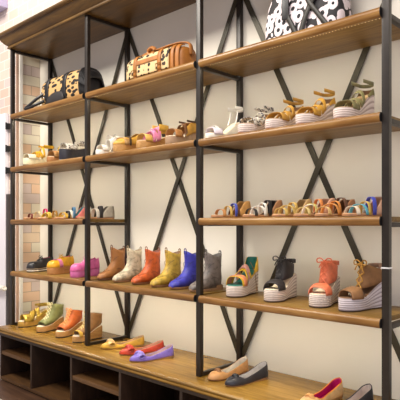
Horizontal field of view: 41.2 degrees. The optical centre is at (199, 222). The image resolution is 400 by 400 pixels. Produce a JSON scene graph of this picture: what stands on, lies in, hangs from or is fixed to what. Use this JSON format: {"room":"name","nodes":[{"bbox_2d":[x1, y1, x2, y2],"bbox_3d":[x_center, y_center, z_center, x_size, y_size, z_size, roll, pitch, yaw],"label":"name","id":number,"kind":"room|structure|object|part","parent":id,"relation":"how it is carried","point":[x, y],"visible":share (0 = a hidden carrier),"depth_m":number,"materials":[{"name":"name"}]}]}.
{"room":"shoe store","nodes":[
{"label":"shoe store","id":0,"kind":"room"},
{"bbox_2d":[0,0,61,321],"bbox_3d":[0.094,-0.530,3.212,9.100,3.600,0.328,0,0,43],"label":"wall","id":1,"kind":"structure","parent":0,"point":[31,66],"depth_m":4.66,"materials":[{"name":"paint"}]},
{"bbox_2d":[0,0,7,11],"bbox_3d":[-2.555,-2.033,5.391,2.255,0.295,0.153,0,0,43],"label":"trim","id":2,"kind":"structure","parent":1,"relation":"attached to","point":[3,3],"depth_m":4.65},
{"bbox_2d":[0,113,9,325],"bbox_3d":[-2.030,0.151,4.932,1.050,2.214,0.093,0,0,43],"label":"door","id":3,"kind":"structure","parent":1,"relation":"in","point":[4,118],"depth_m":4.63,"materials":[{"name":"white paint"}]},
{"bbox_3d":[-2.040,0.562,4.920,1.050,0.043,0.062,0,0,43],"label":"rail","id":4,"kind":"part","parent":3,"relation":"part of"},
{"bbox_2d":[16,54,18,321],"bbox_3d":[-1.575,-0.125,4.585,0.015,2.790,0.024,0,0,43],"label":"trim","id":5,"kind":"structure","parent":1,"relation":"attached to","point":[17,55],"depth_m":4.58,"materials":[{"name":"paint"}]},
{"bbox_2d":[19,55,22,319],"bbox_3d":[-1.547,-0.125,4.601,0.014,2.790,0.033,0,0,43],"label":"trim","id":6,"kind":"structure","parent":1,"relation":"attached to","point":[20,56],"depth_m":4.59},
{"bbox_2d":[40,0,399,399],"bbox_3d":[1.053,-0.530,2.494,6.722,3.600,0.150,0,0,43],"label":"wall","id":7,"kind":"structure","parent":0,"point":[323,351],"depth_m":3.20,"materials":[{"name":"beige paint"}]},
{"bbox_2d":[242,256,258,276],"bbox_3d":[0.281,0.245,2.983,0.082,0.109,0.105,0,0,31],"label":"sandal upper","id":8,"kind":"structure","parent":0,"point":[254,260],"depth_m":3.02,"materials":[{"name":"green fabric"}]},
{"bbox_2d":[290,199,312,213],"bbox_3d":[0.514,-0.079,2.681,0.130,0.085,0.071,0,0,-41],"label":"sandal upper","id":9,"kind":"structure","parent":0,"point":[301,202],"depth_m":2.68,"materials":[{"name":"yellow leather"}]},
{"bbox_2d":[312,198,334,213],"bbox_3d":[0.607,-0.079,2.586,0.130,0.085,0.071,0,0,-39],"label":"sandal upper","id":10,"kind":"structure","parent":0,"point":[325,201],"depth_m":2.58,"materials":[{"name":"orange leather"}]},
{"bbox_2d":[319,97,335,105],"bbox_3d":[0.628,-0.589,2.616,0.074,0.052,0.075,0,0,-44],"label":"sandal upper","id":11,"kind":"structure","parent":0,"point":[331,101],"depth_m":2.62,"materials":[{"name":"yellow leather"}]},
{"bbox_2d":[332,199,355,213],"bbox_3d":[0.687,-0.074,2.524,0.130,0.076,0.071,0,0,-41],"label":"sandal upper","id":12,"kind":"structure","parent":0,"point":[351,202],"depth_m":2.52,"materials":[{"name":"orange leather"}]},
{"bbox_2d":[356,89,374,97],"bbox_3d":[0.773,-0.597,2.478,0.074,0.053,0.075,0,0,-43],"label":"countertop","id":13,"kind":"structure","parent":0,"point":[369,92],"depth_m":2.48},
{"bbox_2d":[363,197,381,214],"bbox_3d":[0.803,-0.079,2.403,0.130,0.085,0.071,0,0,-31],"label":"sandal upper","id":14,"kind":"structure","parent":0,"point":[378,199],"depth_m":2.40,"materials":[{"name":"blue leather"}]},
{"bbox_3d":[-1.499,1.310,1.530,9.100,0.080,4.961,0,0,43],"label":"floor","id":15,"kind":"structure","parent":0,"visible":0},
{"bbox_2d":[0,379,48,399],"bbox_3d":[-0.860,1.264,3.441,6.200,0.012,0.215,0,0,43],"label":"trim","id":16,"kind":"structure","parent":15,"relation":"on","point":[8,391],"depth_m":3.93,"materials":[{"name":"brown wood"}]},
{"bbox_2d":[0,333,219,399],"bbox_3d":[-0.084,1.067,3.145,3.767,0.380,0.461,0,0,43],"label":"base cabinet","id":17,"kind":"object","parent":15,"relation":"on","point":[48,373],"visible":0.48,"depth_m":3.71,"materials":[{"name":"brown wood"}]},
{"bbox_2d":[2,346,29,363],"bbox_3d":[-1.270,1.036,4.267,0.458,0.028,0.441,0,0,43],"label":"cubby shelf","id":18,"kind":"object","parent":17,"relation":"attached to","point":[22,353],"depth_m":4.21,"materials":[{"name":"brown wood"}]},
{"bbox_3d":[-0.082,1.237,3.146,3.765,0.024,0.457,0,0,43],"label":"board","id":19,"kind":"part","parent":17,"relation":"part of","materials":[{"name":"brown wood"}]},
{"bbox_2d":[72,368,118,395],"bbox_3d":[-0.521,1.036,3.557,0.505,0.028,0.441,0,0,43],"label":"cubby shelf","id":20,"kind":"object","parent":17,"relation":"attached to","point":[104,379],"depth_m":3.51,"materials":[{"name":"brown wood"}]},
{"bbox_3d":[0.071,1.051,3.307,3.765,0.348,0.012,0,0,43],"label":"panel","id":21,"kind":"part","parent":17,"relation":"part of","materials":[{"name":"brown wood"}]},
{"bbox_2d":[0,325,395,399],"bbox_3d":[-0.098,0.855,3.143,3.785,0.045,0.484,0,0,43],"label":"countertop","id":22,"kind":"structure","parent":17,"relation":"on","point":[179,370],"depth_m":3.01,"materials":[{"name":"brown wood"}]},
{"bbox_2d":[18,302,49,327],"bbox_3d":[-1.348,0.746,4.329,0.273,0.170,0.096,0,0,-43],"label":"wedge","id":23,"kind":"object","parent":22,"relation":"on","point":[34,316],"visible":0.88,"depth_m":4.30,"materials":[{"name":"yellow leather"}]},
{"bbox_3d":[-1.298,0.745,4.374,0.138,0.070,0.073,0,0,-43],"label":"panel","id":24,"kind":"part","parent":23,"relation":"part of","materials":[{"name":"yellow leather"}]},
{"bbox_2d":[36,302,63,332],"bbox_3d":[-1.163,0.723,4.139,0.089,0.218,0.252,0,0,33],"label":"wedge","id":25,"kind":"object","parent":22,"relation":"on","point":[54,318],"visible":0.98,"depth_m":4.12,"materials":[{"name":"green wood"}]},
{"bbox_2d":[55,308,82,337],"bbox_3d":[-0.970,0.732,3.957,0.089,0.200,0.252,0,0,31],"label":"wedge","id":26,"kind":"object","parent":22,"relation":"on","point":[72,322],"visible":0.94,"depth_m":3.93,"materials":[{"name":"orange leather"}]},
{"bbox_2d":[72,311,101,342],"bbox_3d":[-0.799,0.728,3.788,0.096,0.208,0.252,0,0,39],"label":"wedge","id":27,"kind":"object","parent":22,"relation":"on","point":[78,336],"visible":0.65,"depth_m":3.78,"materials":[{"name":"brown wood"}]},
{"bbox_2d":[101,335,144,348],"bbox_3d":[-0.517,0.796,3.567,0.300,0.070,0.088,0,0,-23],"label":"ballet flat","id":28,"kind":"object","parent":22,"relation":"on","point":[138,341],"visible":0.97,"depth_m":3.55,"materials":[{"name":"yellow leather"}]},
{"bbox_2d":[119,340,163,355],"bbox_3d":[-0.372,0.796,3.406,0.300,0.070,0.088,0,0,-25],"label":"ballet flat","id":29,"kind":"object","parent":22,"relation":"on","point":[129,350],"visible":0.88,"depth_m":3.40,"materials":[{"name":"red leather"}]},
{"bbox_2d":[129,344,173,361],"bbox_3d":[-0.294,0.792,3.250,0.290,0.078,0.088,0,0,-29],"label":"ballet flat","id":30,"kind":"object","parent":22,"relation":"on","point":[166,352],"visible":1,"depth_m":3.24,"materials":[{"name":"purple leather"}]},
{"bbox_2d":[0,0,399,399],"bbox_3d":[-0.316,-0.344,3.361,3.281,2.352,0.470,0,0,43],"label":"shelving unit","id":31,"kind":"object","parent":22,"relation":"on","point":[67,26],"visible":0.98,"depth_m":3.10,"materials":[{"name":"brown wood"}]},
{"bbox_3d":[-1.525,-0.289,4.337,0.031,2.242,0.027,0,0,43],"label":"post","id":32,"kind":"part","parent":31,"relation":"part of","materials":[{"name":"black metal"}]},
{"bbox_2d":[23,145,53,164],"bbox_3d":[-1.298,-0.541,4.287,0.106,0.176,0.281,0,0,37],"label":"sandal","id":33,"kind":"object","parent":31,"relation":"on","point":[33,158],"visible":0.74,"depth_m":4.25},
{"bbox_2d":[26,255,52,271],"bbox_3d":[-1.291,0.326,4.308,0.094,0.128,0.248,0,0,37],"label":"shoe","id":34,"kind":"object","parent":31,"relation":"on","point":[40,265],"visible":0.82,"depth_m":4.26,"materials":[{"name":"black leather"}]},
{"bbox_2d":[23,209,55,218],"bbox_3d":[-1.283,-0.072,4.267,0.282,0.088,0.093,0,0,-45],"label":"sandal","id":35,"kind":"object","parent":31,"relation":"on","point":[32,215],"visible":0.49,"depth_m":4.25},
{"bbox_3d":[-1.290,-0.289,4.586,0.031,2.242,0.027,0,0,43],"label":"post","id":36,"kind":"part","parent":31,"relation":"part of","materials":[{"name":"black metal"}]},
{"bbox_2d":[47,146,59,161],"bbox_3d":[-1.066,-0.524,4.095,0.095,0.144,0.256,0,0,37],"label":"sandal","id":37,"kind":"object","parent":31,"relation":"on","point":[52,155],"visible":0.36,"depth_m":4.01},
{"bbox_2d":[37,210,70,218],"bbox_3d":[-1.119,-0.062,4.098,0.282,0.069,0.095,0,0,-43],"label":"sandal","id":38,"kind":"object","parent":31,"relation":"on","point":[48,214],"visible":0.56,"depth_m":4.07},
{"bbox_3d":[-0.316,-1.465,3.361,3.281,0.110,0.470,0,0,43],"label":"cornice","id":39,"kind":"part","parent":31,"relation":"part of","materials":[{"name":"brown wood"}]},
{"bbox_2d":[47,255,73,274],"bbox_3d":[-1.078,0.315,4.120,0.096,0.152,0.248,0,0,35],"label":"shoe","id":40,"kind":"object","parent":31,"relation":"on","point":[61,265],"visible":0.95,"depth_m":4.07,"materials":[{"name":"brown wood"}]},
{"bbox_2d":[24,67,104,109],"bbox_3d":[-1.021,-1.014,4.102,0.730,0.261,0.276,0,0,35],"label":"handbag","id":41,"kind":"object","parent":31,"relation":"on","point":[72,83],"visible":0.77,"depth_m":3.95,"materials":[{"name":"black leather"}]},
{"bbox_3d":[-1.299,-0.959,4.171,0.190,0.143,0.074,0,0,8],"label":"handle","id":42,"kind":"part","parent":41,"relation":"part of","materials":[{"name":"black leather"}]},
{"bbox_2d":[54,207,84,218],"bbox_3d":[-0.945,-0.074,3.947,0.282,0.093,0.095,0,0,-41],"label":"sandal","id":43,"kind":"object","parent":31,"relation":"on","point":[80,213],"visible":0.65,"depth_m":3.92},
{"bbox_2d":[59,141,84,159],"bbox_3d":[-0.931,-0.530,3.947,0.101,0.155,0.256,0,0,39],"label":"sandal","id":44,"kind":"object","parent":31,"relation":"on","point":[66,150],"visible":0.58,"depth_m":3.89},
{"bbox_2d":[70,256,99,277],"bbox_3d":[-0.842,0.318,3.896,0.094,0.144,0.248,0,0,41],"label":"shoe","id":45,"kind":"object","parent":31,"relation":"on","point":[77,270],"visible":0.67,"depth_m":3.84,"materials":[{"name":"pink leather"}]},
{"bbox_3d":[-0.763,-0.289,3.615,0.031,2.242,0.027,0,0,43],"label":"post","id":46,"kind":"part","parent":31,"relation":"part of","materials":[{"name":"black metal"}]},
{"bbox_2d":[77,206,114,218],"bbox_3d":[-0.735,-0.075,3.768,0.282,0.094,0.095,0,0,-37],"label":"sandal","id":47,"kind":"object","parent":31,"relation":"on","point":[107,212],"visible":0.93,"depth_m":3.78},
{"bbox_2d":[96,134,119,153],"bbox_3d":[-0.617,-0.531,3.656,0.109,0.157,0.256,0,0,35],"label":"sandal","id":48,"kind":"object","parent":31,"relation":"on","point":[108,147],"visible":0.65,"depth_m":3.62},
{"bbox_2d":[97,245,124,279],"bbox_3d":[-0.614,0.271,3.700,0.087,0.240,0.254,0,0,37],"label":"boot","id":49,"kind":"object","parent":31,"relation":"on","point":[117,261],"visible":0.8,"depth_m":3.70,"materials":[{"name":"brown leather"}]},
{"bbox_2d":[112,245,141,281],"bbox_3d":[-0.484,0.271,3.578,0.087,0.240,0.254,0,0,41],"label":"boot","id":50,"kind":"object","parent":31,"relation":"on","point":[133,267],"visible":0.78,"depth_m":3.57,"materials":[{"name":"beige leather"}]},
{"bbox_2d":[113,133,140,151],"bbox_3d":[-0.467,-0.529,3.513,0.106,0.152,0.258,0,0,39],"label":"sandal","id":51,"kind":"object","parent":31,"relation":"on","point":[121,143],"visible":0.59,"depth_m":3.43,"materials":[{"name":"brown wood"}]},
{"bbox_3d":[-0.528,-0.289,3.864,0.031,2.242,0.027,0,0,43],"label":"post","id":52,"kind":"part","parent":31,"relation":"part of","materials":[{"name":"black metal"}]},
{"bbox_2d":[131,246,159,284],"bbox_3d":[-0.346,0.271,3.447,0.087,0.240,0.254,0,0,39],"label":"boot","id":53,"kind":"object","parent":31,"relation":"on","point":[151,270],"visible":0.88,"depth_m":3.44,"materials":[{"name":"orange leather"}]},
{"bbox_2d":[136,124,168,147],"bbox_3d":[-0.296,-0.538,3.352,0.106,0.170,0.256,0,0,40],"label":"sandal","id":54,"kind":"object","parent":31,"relation":"on","point":[142,140],"visible":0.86,"depth_m":3.33,"materials":[{"name":"brown wood"}]},
{"bbox_2d":[126,41,195,80],"bbox_3d":[-0.254,-0.998,3.363,0.540,0.236,0.195,0,0,43],"label":"handbag","id":55,"kind":"object","parent":31,"relation":"on","point":[154,60],"visible":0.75,"depth_m":3.25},
{"bbox_3d":[-0.165,-1.053,3.271,0.290,0.095,0.037,0,0,37],"label":"belt handle","id":56,"kind":"part","parent":55,"relation":"part of","materials":[{"name":"orange leather"}]},
{"bbox_2d":[150,247,180,286],"bbox_3d":[-0.209,0.271,3.310,0.087,0.240,0.254,0,0,43],"label":"boot","id":57,"kind":"object","parent":31,"relation":"on","point":[172,270],"visible":0.87,"depth_m":3.30,"materials":[{"name":"yellow leather"}]},
{"bbox_2d":[165,120,195,143],"bbox_3d":[-0.111,-0.534,3.177,0.102,0.162,0.243,0,0,41],"label":"sandal","id":58,"kind":"object","parent":31,"relation":"on","point":[187,132],"visible":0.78,"depth_m":3.16},
{"bbox_2d":[168,248,195,288],"bbox_3d":[-0.087,0.271,3.202,0.254,0.240,0.087,0,0,-45],"label":"boot","id":59,"kind":"object","parent":31,"relation":"on","point":[187,277],"visible":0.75,"depth_m":3.19,"materials":[{"name":"blue leather"}]},
{"bbox_3d":[-0.001,-0.289,2.893,0.031,2.242,0.027,0,0,43],"label":"post","id":60,"kind":"part","parent":31,"relation":"part of","materials":[{"name":"black metal"}]},
{"bbox_2d":[189,249,222,291],"bbox_3d":[0.035,0.271,3.079,0.254,0.240,0.087,0,0,-44],"label":"boot","id":61,"kind":"object","parent":31,"relation":"on","point":[212,275],"visible":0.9,"depth_m":3.07,"materials":[{"name":"grey leather"}]},
{"bbox_2d":[205,106,242,137],"bbox_3d":[0.135,-0.551,2.942,0.270,0.197,0.091,0,0,-41],"label":"sandal","id":62,"kind":"object","parent":31,"relation":"on","point":[211,131],"visible":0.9,"depth_m":2.94},
{"bbox_2d":[211,201,250,217],"bbox_3d":[0.169,-0.074,2.891,0.282,0.093,0.094,0,0,-41],"label":"sandal","id":63,"kind":"object","parent":31,"relation":"on","point":[240,208],"visible":0.94,"depth_m":2.89},
{"bbox_3d":[0.234,-0.289,3.141,0.031,2.242,0.027,0,0,43],"label":"post","id":64,"kind":"part","parent":31,"relation":"part of","materials":[{"name":"black metal"}]},
{"bbox_2d":[226,256,258,297],"bbox_3d":[0.247,0.290,2.897,0.142,0.200,0.287,0,0,31],"label":"sandal","id":65,"kind":"object","parent":31,"relation":"on","point":[246,284],"visible":1,"depth_m":2.89,"materials":[{"name":"fabric"}]},
{"bbox_3d":[0.186,0.309,2.827,0.109,0.052,0.012,0,0,31],"label":"toe trim","id":66,"kind":"part","parent":65,"relation":"part of","materials":[{"name":"fabric"}]},
{"bbox_2d":[238,105,273,132],"bbox_3d":[0.295,-0.535,2.791,0.101,0.164,0.277,0,0,41],"label":"sandal","id":67,"kind":"object","parent":31,"relation":"on","point":[257,123],"visible":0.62,"depth_m":2.75,"materials":[{"name":"fabric"}]},
{"bbox_2d":[242,200,282,217],"bbox_3d":[0.324,-0.074,2.751,0.282,0.093,0.093,0,0,-41],"label":"sandal","id":68,"kind":"object","parent":31,"relation":"on","point":[268,209],"visible":0.84,"depth_m":2.75},
{"bbox_2d":[263,256,296,302],"bbox_3d":[0.415,0.279,2.733,0.106,0.223,0.286,0,0,33],"label":"sandal","id":69,"kind":"object","parent":31,"relation":"on","point":[284,288],"visible":1,"depth_m":2.71,"materials":[{"name":"fabric"}]},
{"bbox_2d":[265,97,303,128],"bbox_3d":[0.426,-0.541,2.667,0.277,0.176,0.101,0,0,-45],"label":"sandal","id":70,"kind":"object","parent":31,"relation":"on","point":[281,120],"visible":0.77,"depth_m":2.64,"materials":[{"name":"fabric"}]},
{"bbox_2d":[272,199,312,216],"bbox_3d":[0.456,-0.074,2.632,0.282,0.093,0.093,0,0,-41],"label":"sandal","id":71,"kind":"object","parent":31,"relation":"on","point":[301,202],"visible":0.73,"depth_m":2.63},
{"bbox_2d":[265,0,351,39],"bbox_3d":[0.527,-1.104,2.643,0.444,0.445,0.185,0,0,43],"label":"tote bag","id":72,"kind":"object","parent":31,"relation":"on","point":[284,17],"visible":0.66,"depth_m":2.58,"materials":[{"name":"fabric"}]},
{"bbox_2d":[293,198,334,216],"bbox_3d":[0.547,-0.074,2.539,0.282,0.093,0.093,0,0,-39],"label":"sandal","id":73,"kind":"object","parent":31,"relation":"on","point":[323,201],"visible":0.56,"depth_m":2.54},
{"bbox_2d":[296,88,335,124],"bbox_3d":[0.554,-0.548,2.546,0.277,0.190,0.101,0,0,-44],"label":"sandal","id":74,"kind":"object","parent":31,"relation":"on","point":[324,110],"visible":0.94,"depth_m":2.53,"materials":[{"name":"fabric"}]},
{"bbox_2d":[308,257,339,307],"bbox_3d":[0.602,0.278,2.562,0.108,0.225,0.286,0,0,31],"label":"sandal","id":75,"kind":"object","parent":31,"relation":"on","point":[326,295],"visible":1,"depth_m":2.54,"materials":[{"name":"leather"}]},
{"bbox_2d":[314,197,355,216],"bbox_3d":[0.628,-0.074,2.476,0.282,0.092,0.092,0,0,-41],"label":"sandal","id":76,"kind":"object","parent":31,"relation":"on","point":[339,207],"visible":0.78,"depth_m":2.47},
{"bbox_2d":[333,79,374,118],"bbox_3d":[0.698,-0.552,2.409,0.277,0.198,0.101,0,0,-43],"label":"sandal","id":77,"kind":"object","parent":31,"relation":"on","point":[363,103],"visible":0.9,"depth_m":2.40,"materials":[{"name":"fabric"}]},
{"bbox_2d":[338,259,381,311],"bbox_3d":[0.740,0.278,2.422,0.286,0.225,0.101,0,0,-33],"label":"sandal","id":78,"kind":"object","parent":31,"relation":"on","point":[367,293],"visible":0.93,"depth_m":2.40,"materials":[{"name":"rubber"}]},
{"bbox_2d":[342,197,381,216],"bbox_3d":[0.738,-0.074,2.365,0.282,0.093,0.093,0,0,-31],"label":"sandal","id":79,"kind":"object","parent":31,"relation":"on","point":[374,208],"visible":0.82,"depth_m":2.35},
{"bbox_3d":[0.761,-0.289,2.170,0.031,2.242,0.027,0,0,43],"label":"post","id":80,"kind":"part","parent":31,"relation":"part of","materials":[{"name":"black metal"}]},
{"bbox_2d":[208,356,248,380],"bbox_3d":[0.154,0.789,2.890,0.285,0.085,0.086,0,0,-41],"label":"ballet flat","id":81,"kind":"object","parent":22,"relation":"on","point":[240,366],"visible":0.97,"depth_m":2.90,"materials":[{"name":"leather"}]},
{"bbox_2d":[225,361,267,386],"bbox_3d":[0.245,0.788,2.786,0.285,0.087,0.086,0,0,-37],"label":"ballet flat","id":82,"kind":"object","parent":22,"relation":"on","point":[259,372],"visible":1,"depth_m":2.79,"materials":[{"name":"grey leather"}]},
{"bbox_2d":[300,377,342,399],"bbox_3d":[0.562,0.786,2.469,0.295,0.091,0.086,0,0,-39],"label":"ballet flat","id":83,"kind":"object","parent":22,"relation":"on","point":[333,390],"visible":1,"depth_m":2.50,"materials":[{"name":"leather"}]},
{"bbox_2d":[346,383,373,399],"bbox_3d":[0.670,0.786,2.373,0.295,0.091,0.086,0,0,-37],"label":"ballet flat","id":84,"kind":"object","parent":22,"relation":"on","point":[365,392],"visible":1,"depth_m":2.44,"materials":[{"name":"grey leather"}]}
]}

